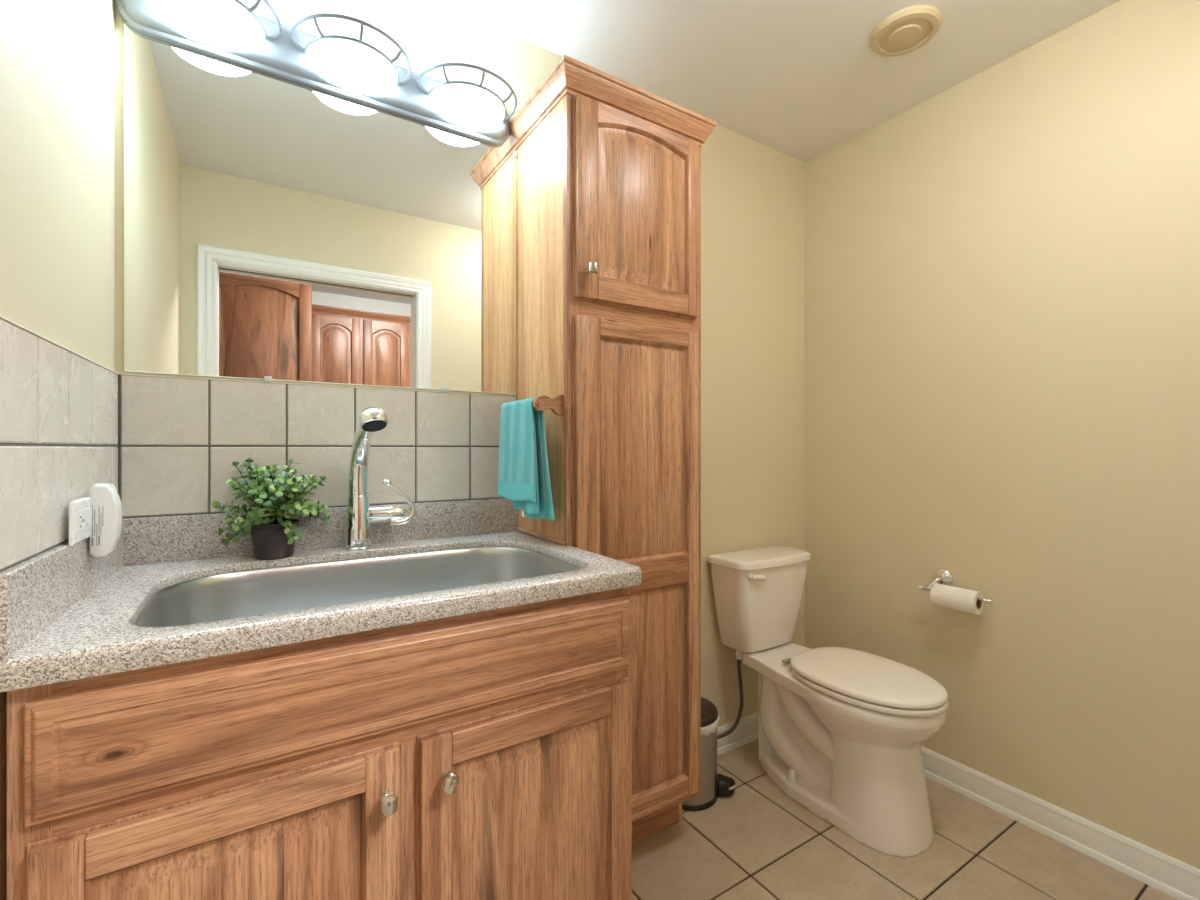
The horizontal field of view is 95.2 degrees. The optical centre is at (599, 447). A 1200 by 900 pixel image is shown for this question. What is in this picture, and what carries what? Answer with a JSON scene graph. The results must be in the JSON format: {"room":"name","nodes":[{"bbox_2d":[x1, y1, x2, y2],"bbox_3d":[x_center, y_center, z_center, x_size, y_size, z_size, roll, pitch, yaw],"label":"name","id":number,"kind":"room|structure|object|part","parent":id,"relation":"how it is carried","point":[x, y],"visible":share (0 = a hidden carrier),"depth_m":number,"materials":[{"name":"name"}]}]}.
{"room":"bathroom","nodes":[
{"label":"bathroom","id":0,"kind":"room"},
{"bbox_2d":[0,0,114,899],"bbox_3d":[-0.690,-0.038,0.500,0.138,2.444,1.514,0,0,-33],"label":"wall","id":1,"kind":"structure","parent":0,"point":[57,57],"depth_m":0.85,"materials":[{"name":"beige paint"}]},
{"bbox_2d":[0,315,118,571],"bbox_3d":[-0.877,-0.004,0.912,0.008,0.312,0.599,0,0,-31],"label":"tile backsplash","id":2,"kind":"structure","parent":1,"relation":"attached to","point":[59,405],"depth_m":0.79,"materials":[{"name":"tile"}]},
{"bbox_2d":[69,496,91,545],"bbox_3d":[-0.855,0.118,0.906,0.008,0.069,0.113,0,0,-31],"label":"wall outlet","id":3,"kind":"object","parent":2,"relation":"attached to","point":[80,510],"visible":1,"depth_m":0.88,"materials":[{"name":"white plastic"}]},
{"bbox_2d":[77,507,91,532],"bbox_3d":[-0.852,0.118,0.907,0.002,0.033,0.080,0,0,-31],"label":"receptacle","id":4,"kind":"object","parent":3,"relation":"attached to","point":[84,514],"depth_m":0.90,"materials":[{"name":"white plastic"}]},
{"bbox_2d":[89,483,121,556],"bbox_3d":[-0.872,0.126,0.968,0.039,0.127,0.046,0,0,-33],"label":"plug","id":5,"kind":"object","parent":3,"relation":"attached to","point":[106,504],"visible":1,"depth_m":0.95,"materials":[{"name":"white plastic"}]},
{"bbox_2d":[92,506,99,545],"bbox_3d":[-0.866,0.134,0.944,0.015,0.068,0.001,0,0,-33],"label":"print","id":6,"kind":"object","parent":5,"relation":"attached to","point":[95,509],"depth_m":0.94,"materials":[{"name":"grey"}]},
{"bbox_2d":[115,0,804,726],"bbox_3d":[-0.111,-0.038,1.829,2.587,2.444,0.100,0,0,-33],"label":"wall","id":7,"kind":"structure","parent":0,"point":[753,192],"depth_m":2.17,"materials":[{"name":"beige paint"}]},
{"bbox_2d":[117,0,516,144],"bbox_3d":[-0.607,-0.964,1.338,0.894,0.123,0.178,0,0,-33],"label":"vanity light","id":8,"kind":"object","parent":7,"relation":"attached to","point":[354,69],"visible":1,"depth_m":1.32,"materials":[{"name":"grey metal"}]},
{"bbox_3d":[-0.847,-0.938,1.185,0.202,0.055,0.101,0,0,-33],"label":"lamp shade","id":9,"kind":"part","parent":8,"relation":"part of","materials":[{"name":"white glass"}]},
{"bbox_3d":[-0.598,-0.938,1.344,0.202,0.055,0.101,0,0,-33],"label":"lamp shade","id":10,"kind":"part","parent":8,"relation":"part of","materials":[{"name":"white glass"}]},
{"bbox_3d":[-0.349,-0.938,1.504,0.202,0.055,0.101,0,0,-33],"label":"lamp shade","id":11,"kind":"part","parent":8,"relation":"part of","materials":[{"name":"white glass"}]},
{"bbox_2d":[118,374,516,518],"bbox_3d":[-0.643,-0.004,1.424,0.925,0.312,0.007,0,0,-33],"label":"tile backsplash","id":12,"kind":"structure","parent":7,"relation":"attached to","point":[179,438],"depth_m":1.35,"materials":[{"name":"tile"}]},
{"bbox_2d":[124,21,517,393],"bbox_3d":[-0.638,-0.569,1.424,0.915,0.822,0.012,0,0,-33],"label":"wall mirror","id":13,"kind":"object","parent":7,"relation":"attached to","point":[276,228],"visible":0.98,"depth_m":1.36,"materials":[{"name":"silver mirror"}]},
{"bbox_2d":[717,712,757,755],"bbox_3d":[0.529,1.134,2.166,0.907,0.092,0.024,0,0,-33],"label":"baseboard","id":14,"kind":"structure","parent":7,"relation":"attached to","point":[746,731],"depth_m":2.18,"materials":[{"name":"white paint"}]},
{"bbox_2d":[435,0,1120,162],"bbox_3d":[0.505,-1.300,0.139,3.800,0.080,3.610,0,0,-33],"label":"ceiling","id":15,"kind":"structure","parent":0,"point":[800,80],"depth_m":1.73,"materials":[{"name":"paint"}]},
{"bbox_2d":[870,5,941,56],"bbox_3d":[0.919,-1.248,1.652,0.190,0.024,0.190,0,0,-33],"label":"ceiling fitting","id":16,"kind":"object","parent":15,"relation":"attached to","point":[906,30],"visible":1,"depth_m":1.63,"materials":[{"name":"beige plastic"}]},
{"bbox_2d":[632,739,1176,899],"bbox_3d":[0.429,1.210,0.091,3.980,0.060,3.610,0,0,-33],"label":"floor","id":17,"kind":"structure","parent":0,"point":[756,842],"depth_m":1.57,"materials":[{"name":"tile"}]},
{"bbox_2d":[7,587,631,899],"bbox_3d":[-0.474,0.737,1.147,0.938,0.886,0.653,0,0,-33],"label":"vanity cabinet","id":18,"kind":"object","parent":17,"relation":"on","point":[484,755],"visible":0.96,"depth_m":0.86,"materials":[{"name":"brown wood"}]},
{"bbox_3d":[-0.517,0.767,0.791,0.444,0.555,0.020,0,0,-33],"label":"door","id":19,"kind":"part","parent":18,"relation":"part of","materials":[{"name":"brown wood"}]},
{"bbox_3d":[-0.516,0.767,0.788,0.332,0.439,0.013,0,0,-33],"label":"panel","id":20,"kind":"part","parent":18,"relation":"part of","materials":[{"name":"brown wood"}]},
{"bbox_2d":[0,498,641,691],"bbox_3d":[-0.477,0.221,1.164,0.969,0.140,0.618,0,0,-33],"label":"countertop","id":21,"kind":"structure","parent":18,"relation":"on","point":[68,613],"depth_m":0.94,"materials":[{"name":"stone"}]},
{"bbox_2d":[211,458,330,559],"bbox_3d":[-0.739,0.138,1.244,0.238,0.230,0.183,0,0,-29],"label":"potted plant","id":22,"kind":"object","parent":21,"relation":"on","point":[274,536],"visible":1,"depth_m":1.23,"materials":[{"name":"green plant"}]},
{"bbox_3d":[-0.757,0.212,1.275,0.103,0.082,0.103,0,0,-33],"label":"pot","id":23,"kind":"part","parent":22,"relation":"part of","materials":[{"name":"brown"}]},
{"bbox_2d":[134,547,582,626],"bbox_3d":[-0.450,0.376,1.151,0.808,0.208,0.501,0,0,-33],"label":"undermount sink","id":24,"kind":"object","parent":21,"relation":"in","point":[247,593],"visible":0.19,"depth_m":1.30,"materials":[{"name":"metal"}]},
{"bbox_2d":[344,407,415,550],"bbox_3d":[-0.525,0.079,1.346,0.170,0.348,0.212,0,0,-33],"label":"faucet","id":25,"kind":"object","parent":21,"relation":"on","point":[360,514],"visible":1,"depth_m":1.36,"materials":[{"name":"silver metal"}]},
{"bbox_3d":[-0.519,0.140,1.417,0.083,0.120,0.019,0,0,-27],"label":"lever","id":26,"kind":"part","parent":25,"relation":"part of","materials":[{"name":"silver metal"}]},
{"bbox_3d":[-0.337,0.563,0.871,0.027,0.022,0.040,0,0,-33],"label":"knob","id":27,"kind":"part","parent":18,"relation":"part of","materials":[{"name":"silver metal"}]},
{"bbox_3d":[-0.255,0.562,0.924,0.031,0.029,0.040,0,0,-33],"label":"knob","id":28,"kind":"part","parent":18,"relation":"part of","materials":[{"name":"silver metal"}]},
{"bbox_3d":[-0.121,0.767,1.045,0.444,0.555,0.020,0,0,-33],"label":"door","id":29,"kind":"part","parent":18,"relation":"part of","materials":[{"name":"brown wood"}]},
{"bbox_3d":[-0.119,0.767,1.042,0.332,0.439,0.013,0,0,-33],"label":"panel","id":30,"kind":"part","parent":18,"relation":"part of","materials":[{"name":"brown wood"}]},
{"bbox_2d":[510,55,716,843],"bbox_3d":[0.042,0.100,1.645,0.524,2.160,0.374,0,0,-33],"label":"linen cabinet","id":31,"kind":"object","parent":17,"relation":"on","point":[609,167],"visible":0.71,"depth_m":1.53,"materials":[{"name":"brown wood"}]},
{"bbox_2d":[499,395,562,415],"bbox_3d":[-0.195,-0.112,1.506,0.082,0.054,0.250,0,0,-33],"label":"towel rail","id":32,"kind":"object","parent":31,"relation":"attached to","point":[540,403],"visible":0.59,"depth_m":1.41,"materials":[{"name":"brown wood"}]},
{"bbox_2d":[498,397,553,520],"bbox_3d":[-0.203,0.029,1.467,0.068,0.318,0.254,0,0,-33],"label":"hand towel","id":33,"kind":"object","parent":32,"relation":"hanging from","point":[523,472],"visible":0.98,"depth_m":1.42,"materials":[{"name":"teal fabric"}]},
{"bbox_3d":[-0.021,-0.460,1.406,0.027,0.022,0.040,0,0,-33],"label":"knob","id":34,"kind":"part","parent":31,"relation":"part of","materials":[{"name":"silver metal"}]},
{"bbox_3d":[0.036,-0.947,1.654,0.524,0.066,0.352,0,0,-33],"label":"crown molding","id":35,"kind":"part","parent":31,"relation":"part of","materials":[{"name":"brown wood"}]},
{"bbox_3d":[0.105,0.062,1.546,0.465,1.975,0.019,0,0,-33],"label":"frame","id":36,"kind":"part","parent":31,"relation":"part of","materials":[{"name":"brown wood"}]},
{"bbox_3d":[0.114,0.341,1.528,0.426,1.375,0.020,0,0,-33],"label":"door","id":37,"kind":"part","parent":31,"relation":"part of","materials":[{"name":"brown wood"}]},
{"bbox_3d":[0.114,-0.651,1.528,0.426,0.529,0.020,0,0,-33],"label":"door","id":38,"kind":"part","parent":31,"relation":"part of","materials":[{"name":"brown wood"}]},
{"bbox_3d":[0.125,-0.667,1.531,0.316,0.430,0.013,0,0,-33],"label":"panel","id":39,"kind":"part","parent":31,"relation":"part of","materials":[{"name":"brown wood"}]},
{"bbox_3d":[0.127,0.007,1.533,0.310,0.610,0.012,0,0,-33],"label":"panel","id":40,"kind":"part","parent":31,"relation":"part of","materials":[{"name":"brown wood"}]},
{"bbox_3d":[0.127,0.681,1.533,0.310,0.573,0.012,0,0,-33],"label":"panel","id":41,"kind":"part","parent":31,"relation":"part of","materials":[{"name":"brown wood"}]},
{"bbox_2d":[682,697,735,810],"bbox_3d":[0.315,1.031,1.886,0.244,0.296,0.218,0,0,-33],"label":"pedal bin","id":42,"kind":"object","parent":17,"relation":"on","point":[712,782],"visible":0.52,"depth_m":1.80,"materials":[{"name":"metal"}]},
{"bbox_3d":[0.301,0.895,1.880,0.204,0.025,0.204,0,0,-33],"label":"lid","id":43,"kind":"part","parent":42,"relation":"part of","materials":[{"name":"brown plastic"}]},
{"bbox_2d":[708,545,948,856],"bbox_3d":[0.738,0.793,1.857,0.498,0.774,0.750,0,0,-33],"label":"toilet","id":44,"kind":"object","parent":17,"relation":"on","point":[841,730],"visible":1,"depth_m":1.77,"materials":[{"name":"white ceramic"}]},
{"bbox_3d":[0.570,0.466,1.971,0.078,0.026,0.024,0,0,-22],"label":"flush lever","id":45,"kind":"part","parent":44,"relation":"part of","materials":[{"name":"white ceramic"}]},
{"bbox_3d":[0.629,0.597,2.118,0.386,0.318,0.180,0,0,-33],"label":"tank","id":46,"kind":"part","parent":44,"relation":"part of","materials":[{"name":"white ceramic"}]},
{"bbox_3d":[0.629,0.422,2.115,0.402,0.032,0.198,0,0,-33],"label":"tank lid","id":47,"kind":"part","parent":44,"relation":"part of","materials":[{"name":"white ceramic"}]},
{"bbox_3d":[0.805,0.971,1.843,0.362,0.416,0.645,0,0,-33],"label":"bowl","id":48,"kind":"part","parent":44,"relation":"part of","materials":[{"name":"white ceramic"}]},
{"bbox_3d":[0.856,0.727,1.763,0.354,0.022,0.460,0,0,-33],"label":"seat lid","id":49,"kind":"part","parent":44,"relation":"part of","materials":[{"name":"white plastic"}]},
{"bbox_3d":[0.860,0.751,1.757,0.358,0.016,0.450,0,0,-33],"label":"seat","id":50,"kind":"part","parent":44,"relation":"part of","materials":[{"name":"white plastic"}]},
{"bbox_2d":[805,0,1199,868],"bbox_3d":[1.355,-0.038,1.810,0.100,2.444,1.514,0,0,-33],"label":"wall","id":51,"kind":"structure","parent":0,"point":[1002,270],"depth_m":1.72,"materials":[{"name":"beige paint"}]},
{"bbox_2d":[918,568,993,604],"bbox_3d":[1.217,0.464,1.865,0.072,0.079,0.232,0,0,-33],"label":"paper holder","id":52,"kind":"object","parent":51,"relation":"attached to","point":[943,576],"visible":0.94,"depth_m":1.92,"materials":[{"name":"silver metal"}]},
{"bbox_3d":[1.174,0.474,1.920,0.054,0.047,0.020,0,0,-7],"label":"arm","id":53,"kind":"part","parent":52,"relation":"part of","materials":[{"name":"silver metal"}]},
{"bbox_2d":[930,583,983,614],"bbox_3d":[1.200,0.506,1.844,0.075,0.075,0.134,0,0,-33],"label":"toilet roll","id":54,"kind":"object","parent":52,"relation":"on","point":[961,599],"visible":0.98,"depth_m":1.82,"materials":[{"name":"paper"}]},
{"bbox_2d":[921,746,1199,899],"bbox_3d":[1.297,1.134,1.785,0.024,0.092,1.494,0,0,-33],"label":"baseboard","id":55,"kind":"structure","parent":51,"relation":"attached to","point":[1173,877],"depth_m":1.62,"materials":[{"name":"white paint"}]}
]}

